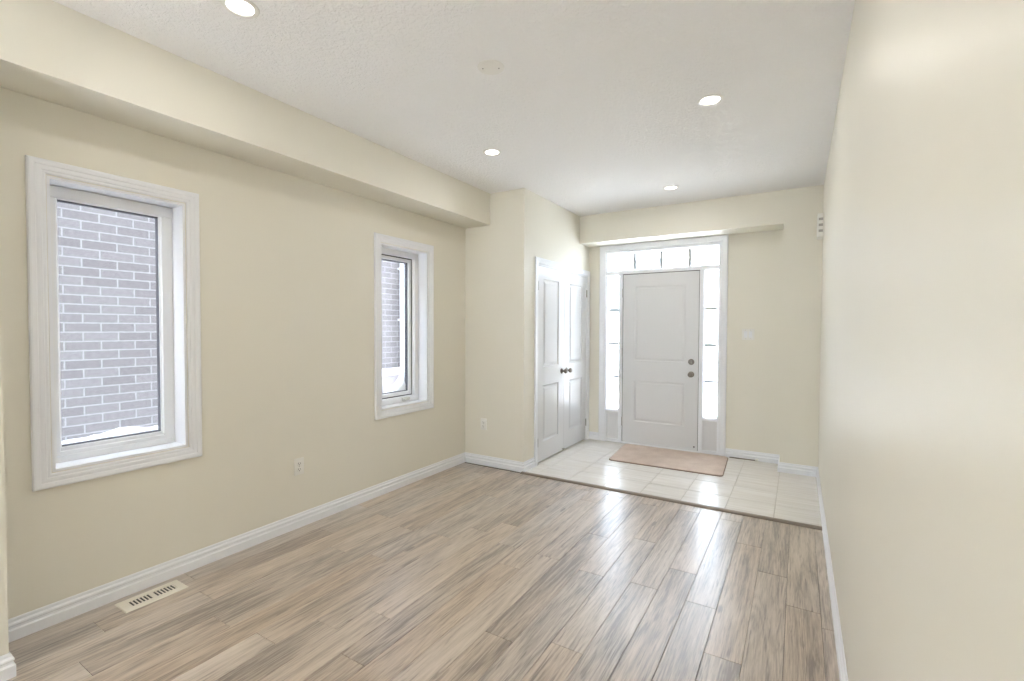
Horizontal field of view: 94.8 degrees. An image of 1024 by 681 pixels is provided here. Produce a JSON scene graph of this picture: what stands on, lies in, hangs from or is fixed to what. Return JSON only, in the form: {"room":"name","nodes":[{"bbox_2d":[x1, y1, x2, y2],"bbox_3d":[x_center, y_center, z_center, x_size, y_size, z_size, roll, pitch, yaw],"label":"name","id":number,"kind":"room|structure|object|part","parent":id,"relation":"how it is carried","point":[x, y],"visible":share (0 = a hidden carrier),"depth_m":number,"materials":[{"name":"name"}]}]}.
{"room":"entrance hall","nodes":[
{"label":"entrance hall","id":0,"kind":"room"},
{"bbox_2d":[0,290,8,655],"bbox_3d":[-3.574,0.015,-0.324,0.506,3.313,5.327,1,2,31],"label":"wall","id":1,"kind":"structure","parent":0,"point":[4,638],"depth_m":1.83,"materials":[{"name":"beige paint"}]},
{"bbox_2d":[0,87,464,618],"bbox_3d":[-1.442,-0.071,3.467,0.200,3.313,3.368,1,2,31],"label":"wall","id":2,"kind":"structure","parent":0,"point":[287,261],"depth_m":2.90,"materials":[{"name":"beige paint"}]},
{"bbox_2d":[25,155,201,491],"bbox_3d":[-2.099,-0.079,2.475,0.330,1.498,0.702,1,2,31],"label":"window","id":3,"kind":"structure","parent":2,"relation":"in","point":[175,267],"depth_m":2.42,"materials":[{"name":"white paint"}]},
{"bbox_2d":[62,425,157,443],"bbox_3d":[-2.174,0.525,2.535,0.139,0.092,0.566,1,2,31],"label":"snow","id":4,"kind":"object","parent":3,"relation":"on","point":[120,431],"visible":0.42,"depth_m":2.54,"materials":[{"name":"white snow"}]},
{"bbox_3d":[-2.096,-0.079,2.474,0.057,1.338,0.542,1,2,31],"label":"frame","id":5,"kind":"part","parent":3,"relation":"part of","materials":[{"name":"white plastic"}]},
{"bbox_2d":[0,0,489,227],"bbox_3d":[-1.222,-1.268,3.306,0.306,0.309,3.368,1,2,31],"label":"ceiling bulkhead","id":6,"kind":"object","parent":2,"relation":"attached to","point":[51,51],"depth_m":2.42,"materials":[{"name":"beige paint"}]},
{"bbox_2d":[0,452,534,680],"bbox_3d":[-1.556,1.262,2.443,0.712,0.097,5.703,1,2,31],"label":"baseboard","id":7,"kind":"structure","parent":2,"relation":"attached to","point":[28,623],"depth_m":2.71,"materials":[{"name":"white paint"}]},
{"bbox_2d":[294,457,303,475],"bbox_3d":[-1.470,0.869,3.249,0.009,0.116,0.074,1,2,31],"label":"wall outlet","id":8,"kind":"object","parent":2,"relation":"attached to","point":[299,462],"visible":1,"depth_m":3.25,"materials":[{"name":"white plastic"}]},
{"bbox_2d":[374,232,433,419],"bbox_3d":[-1.054,-0.120,4.189,0.330,1.516,0.712,1,2,31],"label":"window","id":9,"kind":"structure","parent":2,"relation":"in","point":[418,265],"depth_m":4.35,"materials":[{"name":"white paint"}]},
{"bbox_2d":[384,368,405,392],"bbox_3d":[-1.134,0.361,4.248,0.127,0.355,0.576,1,2,31],"label":"snow","id":10,"kind":"object","parent":9,"relation":"on","point":[399,385],"visible":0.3,"depth_m":4.35,"materials":[{"name":"white snow"}]},
{"bbox_3d":[-1.066,-0.122,4.196,0.034,1.248,0.446,1,2,31],"label":"sash","id":11,"kind":"part","parent":9,"relation":"part of","materials":[{"name":"white plastic"}]},
{"bbox_3d":[-1.048,-0.120,4.185,0.076,1.356,0.552,1,2,31],"label":"frame","id":12,"kind":"part","parent":9,"relation":"part of","materials":[{"name":"white plastic"}]},
{"bbox_2d":[7,439,839,680],"bbox_3d":[-0.966,1.492,1.162,3.460,0.304,10.522,1,2,31],"label":"floor","id":13,"kind":"structure","parent":0,"point":[464,571],"depth_m":2.44,"materials":[{"name":"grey wood"}]},
{"bbox_2d":[115,580,187,612],"bbox_3d":[-1.844,1.308,2.417,0.134,0.005,0.274,1,2,31],"label":"floor vent","id":14,"kind":"object","parent":13,"relation":"in","point":[143,599],"visible":1,"depth_m":2.40,"materials":[{"name":"beige metal"}]},
{"bbox_2d":[609,444,727,476],"bbox_3d":[1.653,1.248,4.994,1.163,0.014,0.774,1,2,31],"label":"door mat","id":15,"kind":"object","parent":13,"relation":"on","point":[700,463],"visible":1,"depth_m":4.92,"materials":[{"name":"beige fabric"}]},
{"bbox_2d":[520,471,821,529],"bbox_3d":[1.124,1.281,3.872,2.416,0.016,0.056,1,2,31],"label":"threshold","id":16,"kind":"object","parent":13,"relation":"on","point":[816,527],"visible":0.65,"depth_m":3.71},
{"bbox_2d":[52,0,854,215],"bbox_3d":[-0.956,-1.468,1.090,3.460,0.200,10.522,1,2,31],"label":"ceiling","id":17,"kind":"structure","parent":0,"point":[593,108],"depth_m":2.51,"materials":[{"name":"white paint"}]},
{"bbox_2d":[220,0,259,18],"bbox_3d":[-1.132,-1.388,1.961,0.144,0.007,0.144,1,2,31],"label":"recessed light","id":18,"kind":"object","parent":17,"relation":"in","point":[247,9],"visible":1,"depth_m":1.97,"materials":[{"name":"white plastic"}]},
{"bbox_2d":[477,60,503,74],"bbox_3d":[-0.108,-1.393,2.408,0.138,0.008,0.138,1,2,31],"label":"ceiling plate","id":19,"kind":"object","parent":17,"relation":"attached to","point":[489,67],"visible":1,"depth_m":2.40,"materials":[{"name":"white plastic"}]},
{"bbox_2d":[483,149,501,155],"bbox_3d":[-0.150,-1.424,3.564,0.144,0.007,0.144,1,2,31],"label":"recessed light","id":20,"kind":"object","parent":17,"relation":"in","point":[490,152],"visible":1,"depth_m":3.56,"materials":[{"name":"white"}]},
{"bbox_2d":[663,185,678,189],"bbox_3d":[1.498,-1.440,4.443,0.144,0.007,0.144,1,2,31],"label":"recessed light","id":21,"kind":"object","parent":17,"relation":"in","point":[672,187],"visible":1,"depth_m":4.43,"materials":[{"name":"white"}]},
{"bbox_2d":[697,94,723,105],"bbox_3d":[1.157,-1.400,2.745,0.144,0.007,0.144,1,2,31],"label":"recessed light","id":22,"kind":"object","parent":17,"relation":"in","point":[712,99],"visible":1,"depth_m":2.74,"materials":[{"name":"white"}]},
{"bbox_2d":[465,188,529,472],"bbox_3d":[-0.240,-0.099,4.771,0.896,3.313,0.110,1,2,31],"label":"wall","id":23,"kind":"structure","parent":0,"point":[497,254],"depth_m":4.63,"materials":[{"name":"beige paint"}]},
{"bbox_2d":[481,418,486,429],"bbox_3d":[-0.287,0.844,4.751,0.074,0.116,0.009,1,2,31],"label":"wall outlet","id":24,"kind":"object","parent":23,"relation":"attached to","point":[483,420],"visible":1,"depth_m":4.75,"materials":[{"name":"white plastic"}]},
{"bbox_2d":[529,191,588,463],"bbox_3d":[0.514,-0.108,5.264,0.120,3.313,1.517,1,2,31],"label":"wall","id":25,"kind":"structure","parent":0,"point":[554,230],"depth_m":4.88,"materials":[{"name":"beige paint"}]},
{"bbox_2d":[534,256,589,466],"bbox_3d":[0.564,0.200,5.293,0.183,2.088,1.411,1,2,31],"label":"door","id":26,"kind":"structure","parent":25,"relation":"in","point":[562,291],"depth_m":5.19,"materials":[{"name":"white paint"}]},
{"bbox_2d":[610,249,717,361],"bbox_3d":[8.725,-2.590,27.421,6.100,7.350,8.800,1,2,31],"label":"sky","id":27,"kind":"structure","parent":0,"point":[621,262],"depth_m":24.72,"materials":[{"name":"white"}]},
{"bbox_3d":[5.313,-2.812,24.792,1.100,1.100,0.030,1,2,31],"label":"pane","id":28,"kind":"part","parent":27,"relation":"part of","materials":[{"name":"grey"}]},
{"bbox_2d":[589,229,783,454],"bbox_3d":[1.746,-0.110,5.519,3.510,3.313,0.200,1,2,31],"label":"wall","id":29,"kind":"structure","parent":0,"point":[755,259],"depth_m":4.94,"materials":[{"name":"beige paint"}]},
{"bbox_2d":[598,235,728,455],"bbox_3d":[1.716,0.052,5.470,1.440,2.389,0.200,1,2,31],"label":"door","id":30,"kind":"structure","parent":29,"relation":"in","point":[661,375],"depth_m":5.42,"materials":[{"name":"white paint"}]},
{"bbox_3d":[1.242,1.030,5.787,0.154,0.327,0.048,1,2,31],"label":"sidelight panel","id":31,"kind":"part","parent":30,"relation":"part of","materials":[{"name":"white paint"}]},
{"bbox_3d":[2.190,1.047,5.210,0.154,0.327,0.048,1,2,31],"label":"sidelight panel","id":32,"kind":"part","parent":30,"relation":"part of","materials":[{"name":"white paint"}]},
{"bbox_2d":[742,329,753,339],"bbox_3d":[2.482,-0.063,4.949,0.118,0.116,0.009,1,2,31],"label":"light switch","id":33,"kind":"object","parent":29,"relation":"attached to","point":[747,334],"visible":1,"depth_m":4.95,"materials":[{"name":"white plastic"}]},
{"bbox_2d":[580,185,823,466],"bbox_3d":[1.911,-0.075,5.122,2.414,2.763,0.306,1,2,31],"label":"wall","id":34,"kind":"structure","parent":0,"point":[795,211],"depth_m":4.50,"materials":[{"name":"beige paint"}]},
{"bbox_2d":[589,431,817,476],"bbox_3d":[1.903,1.208,5.147,2.414,0.097,0.322,1,2,31],"label":"baseboard","id":35,"kind":"structure","parent":34,"relation":"attached to","point":[783,467],"depth_m":4.85,"materials":[{"name":"white paint"}]},
{"bbox_2d":[729,457,757,460],"bbox_3d":[2.447,1.245,4.972,0.276,0.026,0.026,1,2,31],"label":"door stop","id":36,"kind":"object","parent":34,"relation":"attached to","point":[729,457],"visible":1,"depth_m":4.96,"materials":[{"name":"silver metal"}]},
{"bbox_2d":[818,0,1023,680],"bbox_3d":[0.452,0.014,0.265,0.150,3.313,10.522,1,2,31],"label":"wall","id":37,"kind":"structure","parent":0,"point":[921,452],"depth_m":0.74,"materials":[{"name":"beige paint"}]},
{"bbox_2d":[817,213,823,238],"bbox_3d":[2.776,-1.027,4.240,0.048,0.205,0.172,1,2,31],"label":"door chime","id":38,"kind":"object","parent":37,"relation":"attached to","point":[820,217],"visible":1,"depth_m":4.17,"materials":[{"name":"white plastic"}]},
{"bbox_2d":[816,468,847,680],"bbox_3d":[0.298,1.323,0.209,0.016,0.097,9.816,1,2,31],"label":"baseboard","id":39,"kind":"structure","parent":37,"relation":"attached to","point":[843,676],"depth_m":2.31,"materials":[{"name":"white paint"}]},
{"label":"outside","id":40,"kind":"structure","parent":0,"visible":0},
{"bbox_2d":[610,358,716,416],"bbox_3d":[10.400,1.543,17.122,120.000,0.400,120.000,1,2,31],"label":"ground","id":41,"kind":"structure","parent":40,"point":[710,366],"depth_m":14.55,"materials":[{"name":"white snow"}]},
{"bbox_2d":[57,202,403,440],"bbox_3d":[-4.436,-2.201,5.582,3.350,7.550,19.400,1,2,31],"label":"neighbouring house","id":42,"kind":"structure","parent":41,"relation":"on","point":[107,259],"depth_m":4.33,"materials":[{"name":"grey brick"}]},
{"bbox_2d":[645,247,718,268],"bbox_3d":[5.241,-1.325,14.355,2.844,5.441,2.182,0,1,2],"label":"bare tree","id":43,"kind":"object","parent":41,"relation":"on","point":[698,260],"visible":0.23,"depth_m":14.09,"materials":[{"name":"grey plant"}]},
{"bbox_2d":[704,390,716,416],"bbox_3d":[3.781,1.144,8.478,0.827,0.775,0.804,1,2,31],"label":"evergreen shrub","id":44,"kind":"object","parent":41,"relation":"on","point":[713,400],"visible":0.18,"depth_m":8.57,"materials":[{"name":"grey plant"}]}
]}

